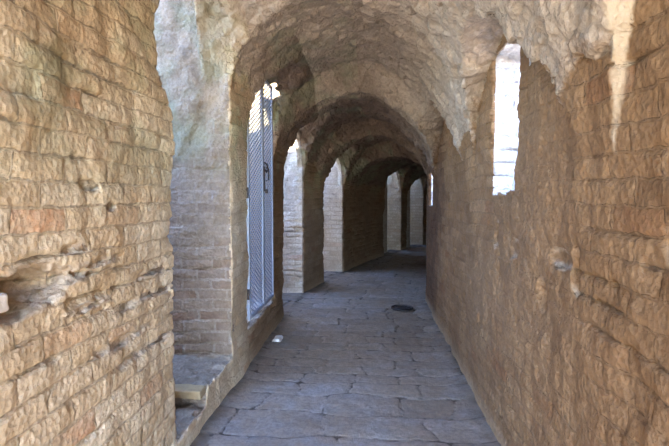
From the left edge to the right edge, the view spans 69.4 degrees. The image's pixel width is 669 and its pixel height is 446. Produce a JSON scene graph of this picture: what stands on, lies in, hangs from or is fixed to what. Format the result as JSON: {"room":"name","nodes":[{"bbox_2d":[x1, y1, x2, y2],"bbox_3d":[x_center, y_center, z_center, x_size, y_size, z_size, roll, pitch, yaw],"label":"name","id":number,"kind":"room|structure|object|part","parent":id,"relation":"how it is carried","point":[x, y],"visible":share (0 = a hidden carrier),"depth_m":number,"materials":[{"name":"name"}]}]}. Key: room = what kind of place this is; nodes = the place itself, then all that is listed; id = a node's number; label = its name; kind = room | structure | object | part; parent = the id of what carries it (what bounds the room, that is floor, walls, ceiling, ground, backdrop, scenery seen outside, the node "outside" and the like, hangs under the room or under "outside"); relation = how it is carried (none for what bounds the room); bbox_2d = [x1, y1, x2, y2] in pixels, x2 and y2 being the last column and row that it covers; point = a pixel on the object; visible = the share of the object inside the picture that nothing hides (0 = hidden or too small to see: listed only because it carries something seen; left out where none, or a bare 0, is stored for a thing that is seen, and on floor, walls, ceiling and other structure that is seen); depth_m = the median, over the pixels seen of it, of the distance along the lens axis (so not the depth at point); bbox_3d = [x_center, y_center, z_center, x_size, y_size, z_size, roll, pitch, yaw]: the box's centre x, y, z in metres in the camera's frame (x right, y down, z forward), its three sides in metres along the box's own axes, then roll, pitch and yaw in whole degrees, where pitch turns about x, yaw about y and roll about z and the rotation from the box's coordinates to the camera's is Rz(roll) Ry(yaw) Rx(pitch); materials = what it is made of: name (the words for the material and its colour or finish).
{"room":"vaulted stone passageway","nodes":[
{"label":"vaulted stone passageway","id":0,"kind":"room"},
{"bbox_2d":[175,384,205,399],"bbox_3d":[-1.081,1.173,3.369,0.350,0.067,0.130,0,3,4],"label":"step slab","id":1,"kind":"structure","parent":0,"point":[184,391],"depth_m":3.31,"materials":[{"name":"stone"}]},
{"bbox_2d":[0,0,427,445],"bbox_3d":[-0.162,-1.302,8.259,3.675,5.132,19.994,1,3,17],"label":"wall","id":2,"kind":"structure","parent":0,"point":[87,145],"depth_m":2.07,"materials":[{"name":"brick"}]},
{"bbox_2d":[0,292,8,312],"bbox_3d":[-1.104,0.254,1.470,0.141,0.069,0.167,0,3,0],"label":"stone block","id":3,"kind":"object","parent":2,"relation":"in","point":[4,306],"visible":1,"depth_m":1.51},
{"bbox_2d":[147,0,233,440],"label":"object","id":4,"kind":"structure","parent":2,"relation":"in","point":[199,236],"depth_m":3.96,"materials":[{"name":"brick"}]},
{"bbox_2d":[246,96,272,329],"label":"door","id":5,"kind":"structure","parent":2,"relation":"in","point":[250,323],"depth_m":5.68,"materials":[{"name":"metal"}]},
{"bbox_2d":[246,80,273,320],"bbox_3d":[-0.737,-0.321,5.029,0.076,2.420,1.156,0,3,4],"label":"metal gate","id":6,"kind":"object","parent":2,"relation":"attached to","point":[264,216],"visible":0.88,"depth_m":5.01,"materials":[{"name":"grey metal"}]},
{"bbox_3d":[-0.781,-0.307,4.779,0.024,2.420,0.614,0,3,4],"label":"frame","id":7,"kind":"part","parent":6,"relation":"part of","materials":[{"name":"grey metal"}]},
{"bbox_3d":[-0.781,-0.307,4.779,0.008,2.398,0.587,0,3,4],"label":"panel","id":8,"kind":"part","parent":6,"relation":"part of","materials":[{"name":"grey metal"}]},
{"bbox_3d":[-0.738,-0.338,5.342,0.008,2.398,0.467,0,3,4],"label":"panel","id":9,"kind":"part","parent":6,"relation":"part of","materials":[{"name":"grey metal"}]},
{"bbox_3d":[-0.738,-0.338,5.342,0.024,2.420,0.494,0,3,4],"label":"frame","id":10,"kind":"part","parent":6,"relation":"part of","materials":[{"name":"grey metal"}]},
{"bbox_2d":[282,140,303,292],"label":"door","id":11,"kind":"structure","parent":2,"relation":"in","point":[293,257],"depth_m":7.92,"materials":[{"name":"brick"}]},
{"bbox_2d":[322,160,343,271],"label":"door","id":12,"kind":"structure","parent":2,"relation":"in","point":[333,210],"depth_m":10.23,"materials":[{"name":"brick"}]},
{"bbox_2d":[383,171,402,252],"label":"door","id":13,"kind":"structure","parent":2,"relation":"in","point":[392,225],"depth_m":14.38,"materials":[{"name":"brick"}]},
{"bbox_2d":[405,178,423,246],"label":"door","id":14,"kind":"structure","parent":2,"relation":"in","point":[415,197],"depth_m":15.96,"materials":[{"name":"brick"}]},
{"bbox_2d":[190,245,500,445],"bbox_3d":[1.169,1.199,7.369,4.251,0.053,19.982,1,3,14],"label":"floor","id":15,"kind":"structure","parent":0,"point":[347,368],"depth_m":4.27,"materials":[{"name":"grey stone"}]},
{"bbox_2d":[272,335,282,341],"bbox_3d":[-0.635,1.290,5.405,0.100,0.034,0.206,0,3,5],"label":"loose stone","id":16,"kind":"object","parent":15,"relation":"on","point":[278,338],"visible":1,"depth_m":5.34,"materials":[{"name":"white stone"}]},
{"bbox_2d":[391,305,412,311],"bbox_3d":[0.964,1.216,6.910,0.326,0.033,0.326,0,3,0],"label":"drain cover","id":17,"kind":"object","parent":15,"relation":"on","point":[403,308],"visible":1,"depth_m":6.87,"materials":[{"name":"metal"}]},
{"bbox_2d":[151,0,617,186],"bbox_3d":[1.012,-1.300,7.199,3.419,1.838,17.944,1,3,14],"label":"ceiling","id":18,"kind":"structure","parent":0,"point":[370,85],"depth_m":4.27,"materials":[{"name":"stone"}]},
{"bbox_2d":[425,0,668,445],"bbox_3d":[3.512,-0.559,6.976,5.754,3.787,17.358,0,3,0],"label":"wall","id":19,"kind":"structure","parent":0,"point":[549,295],"depth_m":2.00,"materials":[{"name":"brown brick"}]},
{"bbox_2d":[431,176,432,204],"bbox_3d":[1.691,-0.985,6.745,0.600,1.567,0.637,0,3,5],"label":"window","id":20,"kind":"structure","parent":19,"relation":"in","point":[432,176],"depth_m":7.09,"materials":[{"name":"glass"}]},
{"bbox_2d":[493,43,530,194],"bbox_3d":[1.381,-0.848,2.911,0.635,1.429,0.932,0,3,5],"label":"window","id":21,"kind":"structure","parent":19,"relation":"in","point":[506,141],"depth_m":3.33,"materials":[{"name":"brick"}]}
]}

